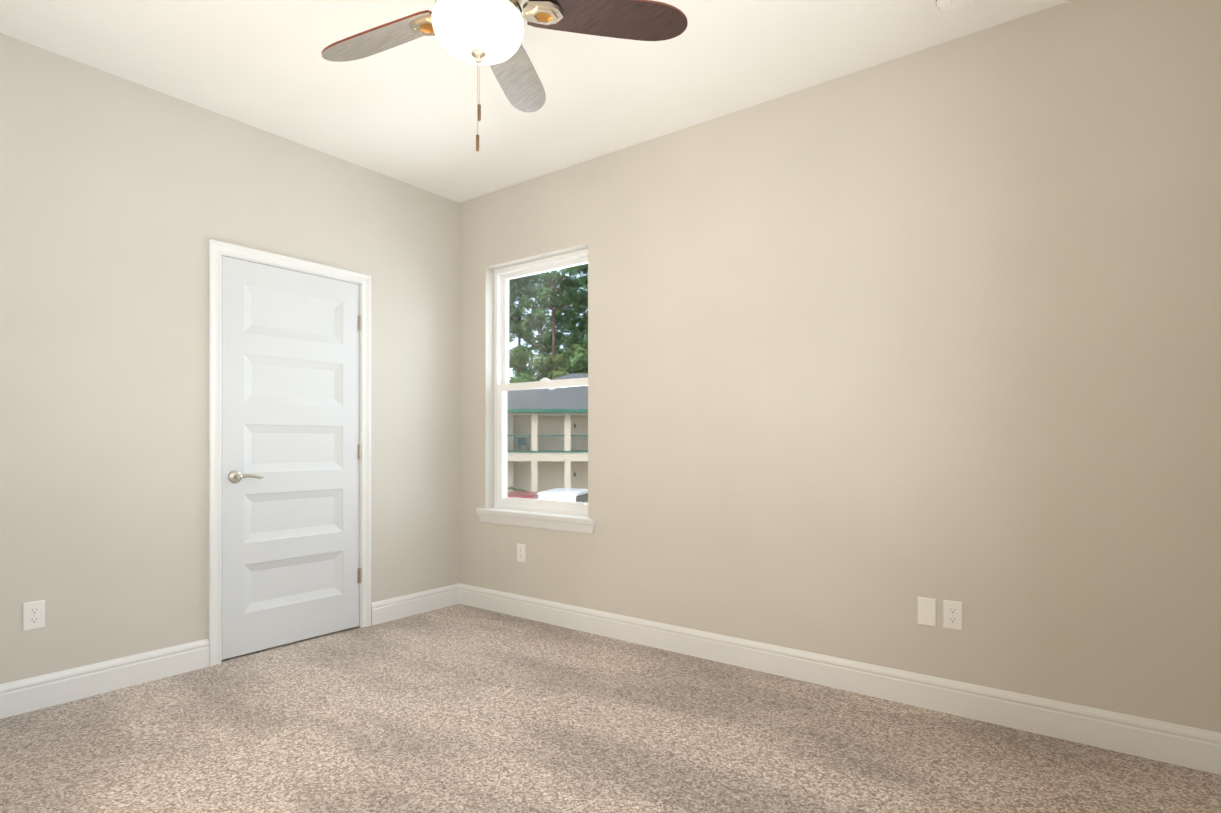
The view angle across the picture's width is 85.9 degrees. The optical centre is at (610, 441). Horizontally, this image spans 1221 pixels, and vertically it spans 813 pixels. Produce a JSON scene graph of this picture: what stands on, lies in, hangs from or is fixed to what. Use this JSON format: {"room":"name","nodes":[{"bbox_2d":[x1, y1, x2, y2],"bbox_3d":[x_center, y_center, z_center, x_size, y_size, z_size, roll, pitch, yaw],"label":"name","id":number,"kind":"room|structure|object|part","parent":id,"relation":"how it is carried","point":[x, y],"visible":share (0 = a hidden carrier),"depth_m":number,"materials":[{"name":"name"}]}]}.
{"room":"empty bedroom","nodes":[
{"label":"empty bedroom","id":0,"kind":"room"},
{"bbox_2d":[0,33,459,683],"bbox_3d":[-2.174,-0.264,3.098,0.120,2.750,3.620,0,0,37],"label":"wall","id":1,"kind":"structure","parent":0,"point":[122,201],"depth_m":3.04,"materials":[{"name":"paint"}]},
{"bbox_2d":[23,600,44,630],"bbox_3d":[-2.384,0.721,2.713,0.007,0.114,0.070,0,0,37],"label":"electrical outlet","id":2,"kind":"object","parent":1,"relation":"attached to","point":[34,615],"visible":1,"depth_m":2.71,"materials":[{"name":"white plastic"}]},
{"bbox_2d":[0,639,208,718],"bbox_3d":[-2.551,1.043,2.484,0.015,0.135,1.886,0,0,37],"label":"baseboard","id":3,"kind":"structure","parent":1,"relation":"attached to","point":[18,697],"depth_m":2.87,"materials":[{"name":"paint"}]},
{"bbox_2d":[208,239,370,665],"bbox_3d":[-1.762,0.057,3.631,0.138,2.109,0.892,0,0,37],"label":"door frame","id":4,"kind":"structure","parent":1,"relation":"attached to","point":[216,249],"depth_m":3.29,"materials":[{"name":"paint"}]},
{"bbox_2d":[222,256,360,659],"bbox_3d":[-1.730,0.083,3.612,0.047,2.032,0.770,0,0,37],"label":"door","id":5,"kind":"structure","parent":1,"relation":"in","point":[291,436],"depth_m":3.57,"materials":[{"name":"paint"}]},
{"bbox_2d":[228,470,262,482],"bbox_3d":[-1.867,0.181,3.363,0.058,0.066,0.154,0,0,37],"label":"door handle","id":6,"kind":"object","parent":5,"relation":"attached to","point":[235,476],"depth_m":3.33,"materials":[{"name":"silver metal"}]},
{"bbox_3d":[-1.492,0.048,3.901,0.013,1.593,0.021,0,0,37],"label":"door hinges","id":7,"kind":"part","parent":5,"relation":"part of","materials":[{"name":"silver metal"}]},
{"bbox_2d":[371,583,458,624],"bbox_3d":[-1.244,1.044,4.223,0.015,0.135,0.664,0,0,37],"label":"baseboard","id":8,"kind":"structure","parent":1,"relation":"attached to","point":[382,611],"depth_m":4.19,"materials":[{"name":"paint"}]},
{"bbox_2d":[0,0,1070,202],"bbox_3d":[-0.592,-1.740,1.859,4.700,0.200,4.100,0,0,37],"label":"ceiling","id":9,"kind":"structure","parent":0,"point":[406,112],"depth_m":2.88,"materials":[{"name":"paint"}]},
{"bbox_2d":[321,0,687,151],"bbox_3d":[-0.436,-1.256,1.956,1.226,0.767,1.217,0,0,37],"label":"ceiling fan","id":10,"kind":"object","parent":9,"relation":"hanging from","point":[483,32],"visible":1,"depth_m":2.02,"materials":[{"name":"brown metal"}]},
{"bbox_3d":[-0.747,-1.315,2.146,0.502,0.040,0.196,0,0,37],"label":"blade","id":11,"kind":"part","parent":10,"relation":"part of","materials":[{"name":"grey wood"}]},
{"bbox_3d":[-0.396,-1.218,1.968,0.270,0.104,0.270,0,0,37],"label":"globe","id":12,"kind":"part","parent":10,"relation":"part of"},
{"bbox_3d":[-0.336,-1.315,2.347,0.312,0.040,0.470,0,0,37],"label":"blade","id":13,"kind":"part","parent":10,"relation":"part of","materials":[{"name":"grey wood"}]},
{"bbox_3d":[-0.021,-1.315,2.032,0.398,0.040,0.412,0,0,37],"label":"blade","id":14,"kind":"part","parent":10,"relation":"part of","materials":[{"name":"brown wood"}]},
{"bbox_2d":[936,0,973,10],"bbox_3d":[1.258,-1.616,2.378,0.148,0.046,0.148,0,0,37],"label":"smoke detector","id":15,"kind":"object","parent":9,"relation":"attached to","point":[948,5],"visible":1,"depth_m":2.40,"materials":[{"name":"white plastic"}]},
{"bbox_2d":[0,604,1220,812],"bbox_3d":[-0.592,1.235,1.857,4.700,0.250,4.100,0,0,37],"label":"floor","id":16,"kind":"structure","parent":0,"point":[458,708],"depth_m":2.41,"materials":[{"name":"carpet"}]},
{"bbox_2d":[459,0,1220,732],"bbox_3d":[0.581,-0.264,3.417,4.140,2.750,0.200,0,0,37],"label":"wall","id":17,"kind":"structure","parent":0,"point":[877,352],"depth_m":2.75,"materials":[{"name":"paint"}]},
{"bbox_2d":[517,543,524,562],"bbox_3d":[-0.566,0.707,4.148,0.070,0.114,0.007,0,0,37],"label":"outlet","id":18,"kind":"object","parent":17,"relation":"attached to","point":[520,552],"visible":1,"depth_m":4.14,"materials":[{"name":"white plastic"}]},
{"bbox_2d":[476,508,595,521],"bbox_3d":[-0.465,0.456,4.109,0.993,0.020,0.114,0,0,37],"label":"stool","id":19,"kind":"object","parent":17,"relation":"attached to","point":[573,517],"visible":0.88,"depth_m":4.05,"materials":[{"name":"paint"}]},
{"bbox_2d":[477,511,595,533],"bbox_3d":[-0.479,0.503,4.090,0.987,0.074,0.057,0,0,37],"label":"apron","id":20,"kind":"object","parent":17,"relation":"attached to","point":[545,523],"visible":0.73,"depth_m":4.04,"materials":[{"name":"paint"}]},
{"bbox_2d":[494,249,587,515],"bbox_3d":[-0.407,-0.346,4.186,0.873,1.615,0.087,0,0,37],"label":"window","id":21,"kind":"structure","parent":17,"relation":"in","point":[502,278],"depth_m":4.31,"materials":[{"name":"white plastic"}]},
{"bbox_2d":[459,583,1220,774],"bbox_3d":[0.516,1.043,3.330,3.900,0.135,0.015,0,0,37],"label":"baseboard","id":22,"kind":"structure","parent":17,"relation":"attached to","point":[1181,745],"depth_m":2.78,"materials":[{"name":"paint"}]},
{"bbox_2d":[918,597,935,626],"bbox_3d":[1.317,0.711,2.732,0.070,0.114,0.008,0,0,37],"label":"cover plate","id":23,"kind":"object","parent":17,"relation":"attached to","point":[927,611],"visible":1,"depth_m":2.73,"materials":[{"name":"white plastic"}]},
{"bbox_2d":[943,600,962,630],"bbox_3d":[1.396,0.710,2.673,0.070,0.114,0.007,0,0,37],"label":"electrical outlet","id":24,"kind":"object","parent":17,"relation":"attached to","point":[952,614],"visible":1,"depth_m":2.67,"materials":[{"name":"white plastic"}]},
{"label":"outside","id":25,"kind":"structure","parent":0,"visible":0},
{"bbox_3d":[49.696,4.144,105.239,280.000,0.300,218.000,0,0,37],"label":"ground","id":26,"kind":"structure","parent":25,"visible":0},
{"bbox_2d":[509,486,526,490],"bbox_3d":[-5.568,3.347,39.684,2.152,1.241,2.138,0,0,37],"label":"palm tree","id":27,"kind":"object","parent":26,"relation":"on","point":[516,488],"depth_m":39.61,"materials":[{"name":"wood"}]},
{"bbox_2d":[508,491,538,498],"bbox_3d":[-4.109,3.164,29.065,1.840,1.580,4.500,0,0,9],"label":"car","id":28,"kind":"object","parent":26,"relation":"on","point":[526,494],"depth_m":29.22,"materials":[{"name":"red paint"}]},
{"bbox_2d":[509,278,542,342],"bbox_3d":[-10.294,-10.719,58.271,8.474,29.378,8.215,0,0,37],"label":"pine tree","id":29,"kind":"object","parent":26,"relation":"on","point":[534,294],"depth_m":58.39,"materials":[{"name":"green plant"}]},
{"bbox_2d":[508,344,551,391],"bbox_3d":[-8.287,-2.053,55.469,9.223,12.053,8.248,0,0,37],"label":"oak tree","id":30,"kind":"object","parent":26,"relation":"on","point":[528,357],"depth_m":54.18,"materials":[{"name":"green plant"}]},
{"bbox_2d":[509,272,565,374],"bbox_3d":[-7.730,-7.038,62.467,8.435,22.021,7.289,0,0,37],"label":"pine tree","id":31,"kind":"object","parent":26,"relation":"on","point":[527,316],"depth_m":61.50,"materials":[{"name":"green plant"}]},
{"bbox_2d":[509,310,579,375],"bbox_3d":[-9.193,-6.505,82.020,8.326,20.976,10.000,0,0,37],"label":"pine tree","id":32,"kind":"object","parent":26,"relation":"on","point":[524,336],"depth_m":81.72,"materials":[{"name":"green plant"}]},
{"bbox_2d":[522,272,570,378],"bbox_3d":[-7.357,-7.344,69.615,8.236,22.642,9.440,0,0,37],"label":"pine tree","id":33,"kind":"object","parent":26,"relation":"on","point":[547,350],"depth_m":67.72,"materials":[{"name":"green plant"}]},
{"bbox_2d":[508,373,587,491],"bbox_3d":[4.748,-0.486,48.141,30.000,8.900,15.050,0,0,-3],"label":"building","id":34,"kind":"structure","parent":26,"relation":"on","point":[577,437],"depth_m":42.48,"materials":[{"name":"paint"}]},
{"bbox_2d":[518,438,528,449],"bbox_3d":[-5.519,0.221,41.609,0.540,0.900,0.500,0,0,-28],"label":"outdoor chair","id":35,"kind":"object","parent":34,"relation":"on","point":[522,443],"depth_m":41.74,"materials":[{"name":"teal"}]},
{"bbox_2d":[509,265,587,378],"bbox_3d":[-4.423,-9.773,55.971,7.786,27.484,9.817,0,0,37],"label":"pine tree","id":36,"kind":"object","parent":26,"relation":"on","point":[575,301],"depth_m":56.04,"materials":[{"name":"green plant"}]},
{"bbox_2d":[523,342,587,378],"bbox_3d":[-3.760,-2.317,58.980,8.349,12.583,9.179,0,0,37],"label":"oak tree","id":37,"kind":"object","parent":26,"relation":"on","point":[559,361],"depth_m":57.23,"materials":[{"name":"green plant"}]},
{"bbox_2d":[536,488,587,503],"bbox_3d":[-2.204,3.125,29.768,1.910,1.660,4.700,0,0,13],"label":"car","id":38,"kind":"object","parent":26,"relation":"on","point":[571,494],"depth_m":29.17,"materials":[{"name":"white paint"}]},
{"bbox_2d":[547,345,587,379],"bbox_3d":[0.509,-3.071,57.655,10.946,14.090,11.384,0,0,37],"label":"oak tree","id":39,"kind":"object","parent":26,"relation":"on","point":[572,364],"depth_m":55.49,"materials":[{"name":"green plant"}]},
{"bbox_2d":[550,302,587,370],"bbox_3d":[-3.168,-7.284,81.251,9.266,22.533,6.956,0,0,37],"label":"pine tree","id":40,"kind":"object","parent":26,"relation":"on","point":[567,328],"depth_m":81.79,"materials":[{"name":"green plant"}]},
{"bbox_2d":[555,263,587,344],"bbox_3d":[-2.000,-8.132,62.981,8.920,24.209,8.729,0,0,37],"label":"pine tree","id":41,"kind":"object","parent":26,"relation":"on","point":[583,308],"depth_m":62.86,"materials":[{"name":"green plant"}]},
{"bbox_2d":[560,289,587,350],"bbox_3d":[-0.431,-7.543,60.539,8.304,23.028,8.344,0,0,37],"label":"pine tree","id":42,"kind":"object","parent":26,"relation":"on","point":[575,339],"depth_m":59.46,"materials":[{"name":"green plant"}]}
]}

